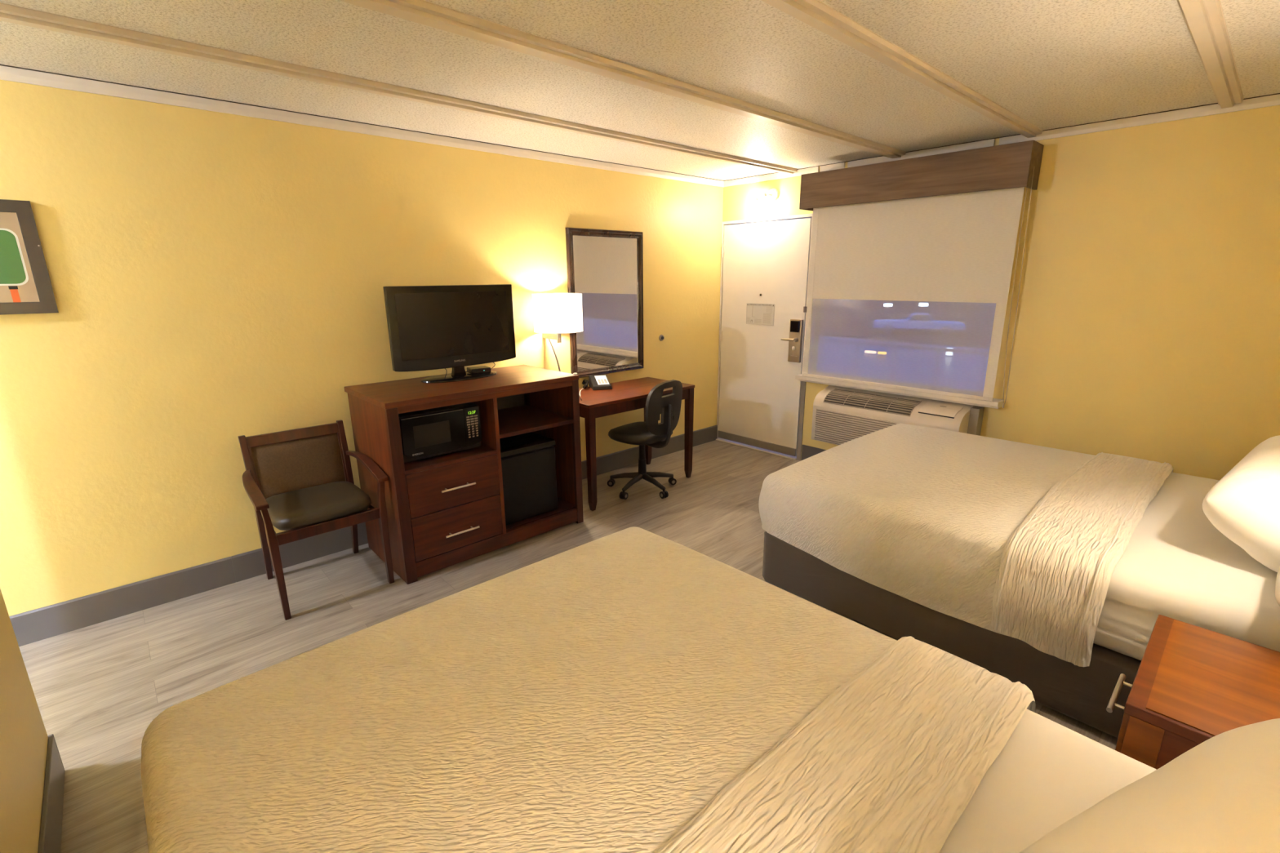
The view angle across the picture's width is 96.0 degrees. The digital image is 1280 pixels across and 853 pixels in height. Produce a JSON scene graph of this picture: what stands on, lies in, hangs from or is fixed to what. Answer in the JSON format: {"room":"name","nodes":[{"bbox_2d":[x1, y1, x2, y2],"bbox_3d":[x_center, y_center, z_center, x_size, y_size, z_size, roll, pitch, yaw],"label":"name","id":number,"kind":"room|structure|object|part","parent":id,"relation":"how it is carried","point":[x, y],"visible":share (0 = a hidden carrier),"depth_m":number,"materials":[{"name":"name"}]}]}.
{"room":"hotel room","nodes":[
{"label":"hotel room","id":0,"kind":"room"},
{"bbox_2d":[0,589,64,852],"bbox_3d":[-0.990,0.260,0.557,0.112,2.408,2.908,-14,20,-41],"label":"wall","id":1,"kind":"structure","parent":0,"point":[24,738],"depth_m":1.60,"materials":[{"name":"yellow paint"}]},
{"bbox_2d":[0,79,723,616],"bbox_3d":[-1.909,-0.415,3.172,7.440,2.408,0.120,-14,20,-41],"label":"wall","id":2,"kind":"structure","parent":0,"point":[216,278],"depth_m":2.89,"materials":[{"name":"yellow paint"}]},
{"bbox_2d":[0,199,58,315],"bbox_3d":[-2.671,-0.669,2.279,0.450,0.451,0.020,-14,20,-41],"label":"framed picture","id":3,"kind":"object","parent":2,"relation":"attached to","point":[25,285],"visible":1,"depth_m":2.38,"materials":[{"name":"black plastic"}]},
{"bbox_3d":[-2.588,-0.541,2.389,0.022,0.053,0.001,-14,20,-41],"label":"orange post","id":4,"kind":"part","parent":3,"relation":"part of","materials":[{"name":"orange paper"}]},
{"bbox_2d":[0,212,39,302],"bbox_3d":[-2.674,-0.669,2.282,0.360,0.360,0.010,-14,20,-41],"label":"print","id":5,"kind":"object","parent":3,"relation":"attached to","point":[20,276],"depth_m":2.37},
{"bbox_2d":[0,65,724,186],"bbox_3d":[-1.887,-1.537,2.813,7.200,0.049,0.016,-14,20,-41],"label":"trim","id":6,"kind":"structure","parent":2,"relation":"attached to","point":[7,73],"depth_m":2.92,"materials":[{"name":"white wood"}]},
{"bbox_2d":[8,425,717,646],"bbox_3d":[-1.870,0.693,3.397,7.200,0.150,0.012,-14,20,-41],"label":"baseboard","id":7,"kind":"structure","parent":2,"relation":"attached to","point":[32,626],"depth_m":2.98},
{"bbox_2d":[532,293,582,371],"bbox_3d":[-0.574,-0.576,4.067,0.341,0.703,0.361,-14,20,-41],"label":"wall lamp","id":8,"kind":"object","parent":2,"relation":"attached to","point":[555,314],"visible":0.92,"depth_m":3.87,"materials":[{"name":"silver metal"}]},
{"bbox_3d":[-0.631,-0.645,4.112,0.028,0.040,0.175,-14,20,-41],"label":"arm","id":9,"kind":"part","parent":8,"relation":"part of","materials":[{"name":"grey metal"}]},
{"bbox_3d":[-0.623,-0.471,4.149,0.017,0.460,0.198,-14,20,-41],"label":"curved arm","id":10,"kind":"part","parent":8,"relation":"part of","materials":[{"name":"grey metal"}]},
{"bbox_3d":[-0.569,-0.790,4.004,0.336,0.253,0.336,-14,20,-41],"label":"lamp shade","id":11,"kind":"part","parent":8,"relation":"part of","materials":[{"name":"fabric"}]},
{"bbox_2d":[556,333,561,342],"bbox_3d":[-0.568,-0.655,4.039,0.030,0.135,0.030,-14,20,-41],"label":"socket","id":12,"kind":"object","parent":8,"relation":"attached to","point":[558,335],"depth_m":4.04,"materials":[{"name":"silver metal"}]},
{"bbox_2d":[565,227,644,377],"bbox_3d":[-0.249,-0.960,4.510,0.740,1.097,0.031,-14,20,-41],"label":"wall mirror","id":13,"kind":"object","parent":2,"relation":"attached to","point":[605,266],"visible":0.82,"depth_m":4.50,"materials":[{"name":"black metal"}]},
{"bbox_2d":[658,334,664,341],"bbox_3d":[0.191,-0.766,4.987,0.056,0.056,0.022,-14,20,-41],"label":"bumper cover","id":14,"kind":"object","parent":2,"relation":"attached to","point":[661,337],"visible":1,"depth_m":4.98,"materials":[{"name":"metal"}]},
{"bbox_2d":[18,440,1117,852],"bbox_3d":[-0.500,1.160,2.020,7.440,0.080,4.240,-14,20,-41],"label":"floor","id":15,"kind":"structure","parent":0,"point":[98,688],"depth_m":2.74,"materials":[{"name":"grey wood"}]},
{"bbox_2d":[237,419,394,620],"bbox_3d":[-1.697,0.445,3.026,0.588,0.815,0.538,-14,20,-41],"label":"wooden armchair","id":16,"kind":"object","parent":15,"relation":"on","point":[300,482],"visible":1,"depth_m":3.00,"materials":[{"name":"brown wood"}]},
{"bbox_3d":[-1.986,0.250,2.978,0.078,0.290,0.012,12,19,41],"label":"trim","id":17,"kind":"part","parent":16,"relation":"part of","materials":[{"name":"brown wood"}]},
{"bbox_3d":[-2.008,0.447,3.027,0.038,0.815,0.114,-14,20,-41],"label":"leg","id":18,"kind":"part","parent":16,"relation":"part of","materials":[{"name":"brown wood"}]},
{"bbox_3d":[-1.867,0.299,2.776,0.060,0.076,0.469,-13,19,-39],"label":"armrest","id":19,"kind":"part","parent":16,"relation":"part of","materials":[{"name":"brown wood"}]},
{"bbox_3d":[-1.716,0.648,2.718,0.043,0.578,0.050,-14,20,-41],"label":"leg","id":20,"kind":"part","parent":16,"relation":"part of","materials":[{"name":"brown wood"}]},
{"bbox_3d":[-1.857,0.044,3.097,0.436,0.054,0.032,-14,20,-41],"label":"rail","id":21,"kind":"part","parent":16,"relation":"part of","materials":[{"name":"brown wood"}]},
{"bbox_3d":[-1.832,0.212,3.114,0.416,0.284,0.066,-14,20,-41],"label":"panel","id":22,"kind":"part","parent":16,"relation":"part of","materials":[{"name":"brown fabric"}]},
{"bbox_2d":[266,480,371,530],"bbox_3d":[-1.677,0.400,2.992,0.456,0.081,0.444,-14,20,-41],"label":"seat cushion","id":23,"kind":"object","parent":16,"relation":"on","point":[315,505],"depth_m":2.91,"materials":[{"name":"brown leather"}]},
{"bbox_3d":[-1.534,0.490,2.856,0.476,0.054,0.028,-14,20,-41],"label":"seat rail","id":24,"kind":"part","parent":16,"relation":"part of","materials":[{"name":"brown wood"}]},
{"bbox_3d":[-1.678,0.176,3.252,0.012,0.290,0.078,-11,18,-36],"label":"trim","id":25,"kind":"part","parent":16,"relation":"part of","materials":[{"name":"brown wood"}]},
{"bbox_3d":[-1.673,0.366,3.326,0.038,0.815,0.114,-14,20,-41],"label":"leg","id":26,"kind":"part","parent":16,"relation":"part of","materials":[{"name":"brown wood"}]},
{"bbox_3d":[-1.481,0.206,3.121,0.060,0.076,0.469,-14,20,-43],"label":"armrest","id":27,"kind":"part","parent":16,"relation":"part of","materials":[{"name":"brown wood"}]},
{"bbox_3d":[-1.346,0.558,3.049,0.043,0.578,0.050,-14,20,-41],"label":"leg","id":28,"kind":"part","parent":16,"relation":"part of","materials":[{"name":"brown wood"}]},
{"bbox_2d":[343,364,583,584],"bbox_3d":[-1.020,0.208,3.563,1.188,0.992,0.674,-14,20,-41],"label":"media cabinet","id":29,"kind":"object","parent":15,"relation":"on","point":[446,510],"visible":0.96,"depth_m":3.26,"materials":[{"name":"brown wood"}]},
{"bbox_3d":[-1.452,0.321,3.201,0.028,0.962,0.584,-14,20,-41],"label":"panel","id":30,"kind":"part","parent":29,"relation":"part of","materials":[{"name":"brown wood"}]},
{"bbox_2d":[398,402,481,462],"bbox_3d":[-1.217,0.007,3.308,0.450,0.262,0.418,-14,20,-41],"label":"microwave oven","id":31,"kind":"object","parent":29,"relation":"on","point":[437,431],"visible":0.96,"depth_m":3.15,"materials":[{"name":"black plastic"}]},
{"bbox_3d":[-0.950,-0.010,3.268,0.089,0.188,0.002,-14,20,-41],"label":"control panel","id":32,"kind":"part","parent":31,"relation":"part of","materials":[{"name":"black plastic"}]},
{"bbox_2d":[382,284,515,382],"bbox_3d":[-1.109,-0.569,3.482,0.794,0.553,0.244,-14,20,-42],"label":"television","id":33,"kind":"object","parent":29,"relation":"on","point":[455,326],"visible":0.98,"depth_m":3.44,"materials":[{"name":"black plastic"}]},
{"bbox_2d":[465,365,490,373],"bbox_3d":[-1.036,-0.356,3.636,0.164,0.030,0.101,-10,18,-33],"label":"cable box","id":34,"kind":"object","parent":33,"relation":"on","point":[482,369],"visible":0.86,"depth_m":3.61,"materials":[{"name":"black plastic"}]},
{"bbox_2d":[404,444,497,475],"bbox_3d":[-1.229,0.143,3.348,0.555,0.020,0.594,-14,20,-41],"label":"shelf","id":35,"kind":"object","parent":29,"relation":"attached to","point":[486,451],"depth_m":3.17,"materials":[{"name":"brown wood"}]},
{"bbox_3d":[-1.021,0.321,3.183,0.525,0.241,0.022,-14,20,-41],"label":"drawer","id":36,"kind":"part","parent":29,"relation":"part of","materials":[{"name":"brown wood"}]},
{"bbox_3d":[-1.019,0.563,3.246,0.525,0.245,0.022,-14,20,-41],"label":"drawer","id":37,"kind":"part","parent":29,"relation":"part of","materials":[{"name":"brown wood"}]},
{"bbox_3d":[-1.000,0.332,3.167,0.196,0.012,0.037,-14,20,-41],"label":"bar handle","id":38,"kind":"part","parent":29,"relation":"part of","materials":[{"name":"silver metal"}]},
{"bbox_3d":[-1.035,-0.260,3.453,1.188,0.030,0.642,-14,20,-41],"label":"panel","id":39,"kind":"part","parent":29,"relation":"part of","materials":[{"name":"brown wood"}]},
{"bbox_3d":[-0.998,0.587,3.233,0.196,0.012,0.037,-14,20,-41],"label":"bar handle","id":40,"kind":"part","parent":29,"relation":"part of","materials":[{"name":"silver metal"}]},
{"bbox_3d":[-0.826,-0.175,3.242,1.148,0.032,0.018,-14,20,-41],"label":"rail","id":41,"kind":"part","parent":29,"relation":"part of","materials":[{"name":"brown wood"}]},
{"bbox_3d":[-0.819,0.680,3.471,1.076,0.086,0.024,-14,20,-41],"label":"rail","id":42,"kind":"part","parent":29,"relation":"part of","materials":[{"name":"brown wood"}]},
{"bbox_3d":[-1.226,0.119,3.770,1.120,0.862,0.008,-14,20,-41],"label":"panel","id":43,"kind":"part","parent":29,"relation":"part of","materials":[{"name":"brown wood"}]},
{"bbox_2d":[499,431,557,525],"bbox_3d":[-0.855,0.307,3.753,0.420,0.478,0.502,-14,20,-41],"label":"mini fridge","id":44,"kind":"object","parent":29,"relation":"on","point":[528,460],"visible":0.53,"depth_m":3.59,"materials":[{"name":"black plastic"}]},
{"bbox_3d":[-0.706,0.136,3.540,0.420,0.042,0.058,-14,20,-41],"label":"handle rail","id":45,"kind":"part","parent":44,"relation":"part of","materials":[{"name":"black plastic"}]},
{"bbox_2d":[497,404,573,438],"bbox_3d":[-0.810,-0.042,3.700,0.543,0.022,0.594,-14,20,-41],"label":"shelf","id":46,"kind":"object","parent":29,"relation":"attached to","point":[513,420],"depth_m":3.67,"materials":[{"name":"brown wood"}]},
{"bbox_3d":[-0.609,0.118,3.954,0.028,0.962,0.584,-14,20,-41],"label":"panel","id":47,"kind":"part","parent":29,"relation":"part of","materials":[{"name":"brown wood"}]},
{"bbox_2d":[578,377,694,511],"bbox_3d":[-0.133,0.088,4.449,1.048,0.762,0.535,-14,20,-41],"label":"writing desk","id":48,"kind":"object","parent":15,"relation":"on","point":[624,396],"visible":0.72,"depth_m":4.14,"materials":[{"name":"brown wood"}]},
{"bbox_3d":[-0.334,0.229,3.959,0.052,0.740,0.052,-14,20,-41],"label":"leg","id":49,"kind":"part","parent":48,"relation":"part of","materials":[{"name":"brown wood"}]},
{"bbox_2d":[573,373,611,399],"bbox_3d":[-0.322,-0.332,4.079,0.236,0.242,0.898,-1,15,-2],"label":"desk telephone","id":50,"kind":"object","parent":48,"relation":"on","point":[597,382],"visible":0.92,"depth_m":4.38,"materials":[{"name":"black plastic"}]},
{"bbox_3d":[0.069,-0.030,4.942,0.052,0.740,0.052,-14,20,-41],"label":"leg","id":51,"kind":"part","parent":48,"relation":"part of","materials":[{"name":"brown wood"}]},
{"bbox_3d":[0.390,0.055,4.606,0.052,0.740,0.052,-14,20,-41],"label":"leg","id":52,"kind":"part","parent":48,"relation":"part of","materials":[{"name":"brown wood"}]},
{"bbox_2d":[607,379,682,499],"bbox_3d":[0.018,0.064,4.323,0.551,0.869,0.534,12,19,39],"label":"office chair","id":53,"kind":"object","parent":15,"relation":"on","point":[651,433],"visible":1,"depth_m":4.18,"materials":[{"name":"black plastic"}]},
{"bbox_3d":[0.000,0.048,4.351,0.430,0.088,0.450,12,19,39],"label":"seat","id":54,"kind":"part","parent":53,"relation":"part of","materials":[{"name":"black leather"}]},
{"bbox_3d":[0.183,-0.136,4.141,0.054,0.397,0.393,19,23,37],"label":"backrest","id":55,"kind":"part","parent":53,"relation":"part of","materials":[{"name":"black plastic"}]},
{"bbox_2d":[762,471,1279,737],"bbox_3d":[1.870,0.579,2.771,1.536,0.628,2.000,-14,20,-41],"label":"queen bed","id":56,"kind":"object","parent":15,"relation":"on","point":[1175,564],"visible":0.23,"depth_m":2.07,"materials":[{"name":"brown"}]},
{"bbox_2d":[758,423,1173,666],"bbox_3d":[1.649,0.376,2.967,1.681,0.420,1.444,-14,20,-41],"label":"coverlet","id":57,"kind":"object","parent":56,"relation":"on","point":[1024,542],"visible":0.99,"depth_m":2.46,"materials":[{"name":"white fabric"}]},
{"bbox_3d":[1.870,0.427,2.730,1.536,0.312,1.995,-14,20,-41],"label":"mattress","id":58,"kind":"part","parent":56,"relation":"part of","materials":[{"name":"white fabric"}]},
{"bbox_2d":[1202,435,1279,572],"bbox_3d":[2.273,0.265,1.989,0.716,0.377,0.381,-9,17,-31],"label":"bed pillow","id":59,"kind":"object","parent":56,"relation":"on","point":[1243,505],"visible":1,"depth_m":1.88,"materials":[{"name":"white fabric"}]},
{"bbox_2d":[1275,563,1279,606],"bbox_3d":[1.936,0.461,1.567,0.471,0.193,0.283,-12,19,-39],"label":"bed pillow","id":60,"kind":"object","parent":56,"relation":"on","point":[1277,580],"visible":1,"depth_m":1.56,"materials":[{"name":"white fabric"}]},
{"bbox_2d":[939,708,1156,852],"bbox_3d":[0.101,1.002,1.204,1.532,0.628,2.000,-14,20,-41],"label":"queen bed","id":61,"kind":"object","parent":15,"relation":"on","point":[1047,773],"visible":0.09,"depth_m":1.12,"materials":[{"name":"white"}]},
{"bbox_2d":[140,526,1035,852],"bbox_3d":[-0.120,0.802,1.400,1.680,0.426,1.440,-14,20,-41],"label":"coverlet","id":62,"kind":"object","parent":61,"relation":"on","point":[630,690],"visible":0.99,"depth_m":1.24,"materials":[{"name":"white fabric"}]},
{"bbox_2d":[1019,718,1279,852],"bbox_3d":[0.613,0.628,0.561,0.702,0.418,0.380,-7,16,-23],"label":"bed pillow","id":63,"kind":"object","parent":61,"relation":"on","point":[1222,794],"visible":1,"depth_m":0.62,"materials":[{"name":"white fabric"}]},
{"bbox_2d":[1106,614,1279,769],"bbox_3d":[1.506,0.937,1.465,0.544,0.600,0.516,-14,20,-41],"label":"nightstand","id":64,"kind":"object","parent":15,"relation":"on","point":[1193,685],"visible":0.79,"depth_m":1.41,"materials":[{"name":"brown wood"}]},
{"bbox_3d":[1.272,0.708,1.520,0.190,0.013,0.038,-14,20,-41],"label":"bar handle","id":65,"kind":"part","parent":64,"relation":"part of","materials":[{"name":"silver metal"}]},
{"bbox_3d":[1.359,0.742,1.577,0.488,0.204,0.014,-14,20,-41],"label":"drawer","id":66,"kind":"part","parent":64,"relation":"part of","materials":[{"name":"brown wood"}]},
{"bbox_3d":[1.334,1.001,1.284,0.020,0.570,0.468,-14,20,-41],"label":"panel","id":67,"kind":"part","parent":64,"relation":"part of","materials":[{"name":"brown wood"}]},
{"bbox_2d":[0,0,1279,180],"bbox_3d":[-0.520,-1.248,1.392,7.440,0.080,4.240,-14,20,-41],"label":"ceiling","id":68,"kind":"structure","parent":0,"point":[1051,64],"depth_m":2.29,"materials":[{"name":"white paint"}]},
{"bbox_2d":[0,2,796,173],"bbox_3d":[-0.487,-1.641,3.117,4.678,0.030,0.088,-14,20,-41],"label":"trim","id":69,"kind":"structure","parent":68,"relation":"attached to","point":[8,13],"depth_m":2.34,"materials":[{"name":"beige wood"}]},
{"bbox_2d":[338,0,905,158],"bbox_3d":[0.093,-1.487,2.508,4.678,0.030,0.108,-14,20,-41],"label":"trim","id":70,"kind":"structure","parent":68,"relation":"attached to","point":[420,11],"depth_m":2.22,"materials":[{"name":"beige wood"}]},
{"bbox_2d":[761,0,1043,137],"bbox_3d":[0.648,-1.339,1.927,4.678,0.030,0.088,-14,20,-41],"label":"trim","id":71,"kind":"structure","parent":68,"relation":"attached to","point":[816,14],"depth_m":2.19,"materials":[{"name":"beige wood"}]},
{"bbox_2d":[1176,0,1244,108],"bbox_3d":[1.217,-1.189,1.331,4.678,0.030,0.088,-14,20,-41],"label":"trim","id":72,"kind":"structure","parent":68,"relation":"attached to","point":[1205,21],"depth_m":2.10,"materials":[{"name":"beige wood"}]},
{"bbox_2d":[722,104,1279,479],"bbox_3d":[2.169,-0.689,4.099,0.140,2.408,4.000,-14,20,-41],"label":"wall","id":73,"kind":"structure","parent":0,"point":[1148,321],"depth_m":3.23,"materials":[{"name":"yellow paint"}]},
{"bbox_2d":[0,64,1279,186],"bbox_3d":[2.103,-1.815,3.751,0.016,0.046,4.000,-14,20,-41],"label":"trim","id":74,"kind":"structure","parent":73,"relation":"attached to","point":[1273,100],"depth_m":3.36,"materials":[{"name":"white wood"}]},
{"bbox_2d":[715,213,813,460],"bbox_3d":[1.107,-0.788,5.194,0.208,2.062,0.961,-14,20,-41],"label":"door","id":75,"kind":"structure","parent":73,"relation":"in","point":[761,401],"depth_m":5.15,"materials":[{"name":"metal"}]},
{"bbox_2d":[746,302,774,325],"bbox_3d":[1.068,-1.000,5.131,0.002,0.185,0.300,-14,20,-41],"label":"notice","id":76,"kind":"object","parent":75,"relation":"attached to","point":[756,313],"visible":1,"depth_m":5.13,"materials":[{"name":"paper"}]},
{"bbox_3d":[1.269,-0.740,4.904,0.048,0.036,0.146,-14,20,-41],"label":"lever handle","id":77,"kind":"part","parent":75,"relation":"part of","materials":[{"name":"silver metal"}]},
{"bbox_2d":[751,188,778,208],"bbox_3d":[1.045,-1.909,4.836,0.212,0.164,0.091,-1,15,-2],"label":"light","id":78,"kind":"object","parent":73,"relation":"attached to","point":[772,194],"visible":1,"depth_m":4.81,"materials":[{"name":"white plastic"}]},
{"bbox_3d":[0.970,-1.858,4.830,0.060,0.069,0.060,-14,20,-41],"label":"bulb","id":79,"kind":"part","parent":78,"relation":"part of","materials":[{"name":"white glass"}]},
{"bbox_2d":[754,192,773,199],"bbox_3d":[1.034,-1.926,4.825,0.149,0.051,0.061,4,15,17],"label":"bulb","id":80,"kind":"object","parent":78,"relation":"attached to","point":[769,195],"depth_m":4.82,"materials":[{"name":"white plastic"}]},
{"bbox_2d":[800,444,826,460],"bbox_3d":[2.452,0.504,3.989,0.012,0.150,3.030,-14,20,-41],"label":"baseboard","id":81,"kind":"structure","parent":73,"relation":"attached to","point":[807,451],"depth_m":5.00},
{"bbox_2d":[811,385,984,444],"bbox_3d":[1.865,-0.017,4.303,0.275,0.418,1.140,-14,20,-41],"label":"air conditioner","id":82,"kind":"object","parent":73,"relation":"attached to","point":[841,415],"visible":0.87,"depth_m":4.28,"materials":[{"name":"beige plastic"}]},
{"bbox_2d":[822,388,921,416],"bbox_3d":[1.734,-0.187,4.345,0.178,0.088,0.676,-14,20,-41],"label":"vent","id":83,"kind":"object","parent":82,"relation":"attached to","point":[874,403],"depth_m":4.31,"materials":[{"name":"beige plastic"}]},
{"bbox_3d":[2.083,-0.117,3.996,0.146,0.053,0.235,-14,20,-41],"label":"control lid","id":84,"kind":"part","parent":82,"relation":"part of","materials":[{"name":"beige plastic"}]},
{"bbox_2d":[795,298,1004,408],"bbox_3d":[1.875,-1.022,4.167,0.165,1.578,1.520,-14,20,-41],"label":"window","id":85,"kind":"structure","parent":73,"relation":"in","point":[997,403],"depth_m":4.32,"materials":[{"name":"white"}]},
{"bbox_3d":[1.877,-1.061,4.211,0.012,1.525,1.440,-14,20,-41],"label":"casing","id":86,"kind":"part","parent":85,"relation":"part of","materials":[{"name":"beige wood"}]},
{"bbox_3d":[1.866,-0.280,4.346,0.125,0.052,1.520,-14,20,-41],"label":"sill","id":87,"kind":"part","parent":85,"relation":"part of","materials":[{"name":"beige wood"}]},
{"bbox_2d":[802,167,1034,408],"bbox_3d":[1.850,-0.976,4.074,0.056,1.488,1.493,-14,20,-41],"label":"roller shade","id":88,"kind":"object","parent":85,"relation":"attached to","point":[956,247],"visible":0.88,"depth_m":3.93,"materials":[{"name":"fabric"}]},
{"bbox_3d":[2.331,-0.828,3.567,0.016,1.450,0.066,-11,18,-35],"label":"bead chain","id":89,"kind":"part","parent":88,"relation":"part of","materials":[{"name":"white plastic"}]},
{"bbox_2d":[799,140,1044,210],"bbox_3d":[1.822,-1.680,3.949,0.214,0.248,1.519,-14,20,-41],"label":"window valance","id":90,"kind":"object","parent":73,"relation":"attached to","point":[1007,166],"visible":0.98,"depth_m":3.74,"materials":[{"name":"brown wood"}]},
{"label":"outside","id":91,"kind":"structure","parent":0,"visible":0},
{"bbox_3d":[2.487,0.423,5.386,1.600,0.160,9.000,-14,20,-41],"label":"floor","id":92,"kind":"structure","parent":91,"visible":0},
{"bbox_2d":[818,338,989,390],"bbox_3d":[2.317,-0.444,6.410,0.030,1.005,7.000,-14,20,-41],"label":"walkway railing","id":93,"kind":"object","parent":92,"relation":"on","point":[938,349],"visible":0.1,"depth_m":5.87,"materials":[{"name":"metal"}]},
{"bbox_3d":[2.313,-0.918,6.286,0.030,0.025,7.000,-14,20,-41],"label":"rail","id":94,"kind":"part","parent":93,"relation":"part of","materials":[{"name":"metal"}]},
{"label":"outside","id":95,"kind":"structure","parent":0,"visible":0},
{"bbox_2d":[818,298,995,348],"bbox_3d":[159.702,-35.612,148.406,367.000,0.120,600.000,-14,20,-41],"label":"sky","id":96,"kind":"structure","parent":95,"point":[846,318],"depth_m":54.82,"materials":[{"name":"blue"}]},
{"bbox_2d":[883,303,892,312],"bbox_3d":[27.441,-13.101,63.860,0.900,1.040,0.200,4,15,17],"label":"path light","id":97,"kind":"object","parent":96,"relation":"on","point":[887,305],"visible":1,"depth_m":63.72,"materials":[{"name":"paint"}]},
{"bbox_2d":[872,312,965,334],"bbox_3d":[20.161,-7.495,41.831,5.997,1.420,1.800,6,16,23],"label":"car","id":98,"kind":"object","parent":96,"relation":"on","point":[916,320],"visible":1,"depth_m":41.08,"materials":[{"name":"paint"}]},
{"bbox_2d":[918,302,928,312],"bbox_3d":[30.021,-12.489,61.137,0.900,1.190,0.200,4,15,17],"label":"path light","id":99,"kind":"object","parent":96,"relation":"on","point":[922,304],"visible":0.92,"depth_m":60.97,"materials":[{"name":"paint"}]},
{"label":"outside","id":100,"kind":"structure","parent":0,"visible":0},
{"bbox_2d":[816,335,989,391],"bbox_3d":[13.598,-0.394,17.891,31.100,0.100,600.000,-14,20,-41],"label":"ground","id":101,"kind":"structure","parent":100,"point":[959,370],"depth_m":28.06,"materials":[{"name":"grey asphalt"}]},
{"bbox_2d":[864,350,875,354],"bbox_3d":[12.471,-4.010,31.217,0.238,0.190,0.600,-14,20,-41],"label":"marker light","id":102,"kind":"object","parent":101,"relation":"on","point":[868,352],"visible":1,"depth_m":31.16,"materials":[{"name":"paint"}]},
{"bbox_2d":[877,351,886,355],"bbox_3d":[12.912,-3.893,30.755,0.175,0.190,0.440,-14,20,-41],"label":"marker light","id":103,"kind":"object","parent":101,"relation":"on","point":[882,353],"visible":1,"depth_m":30.68,"materials":[{"name":"paint"}]},
{"bbox_2d":[945,347,953,356],"bbox_3d":[16.179,-3.895,30.147,0.160,0.450,0.300,-14,20,-41],"label":"marker light","id":104,"kind":"object","parent":101,"relation":"on","point":[948,353],"visible":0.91,"depth_m":30.09,"materials":[{"name":"paint"}]}
]}

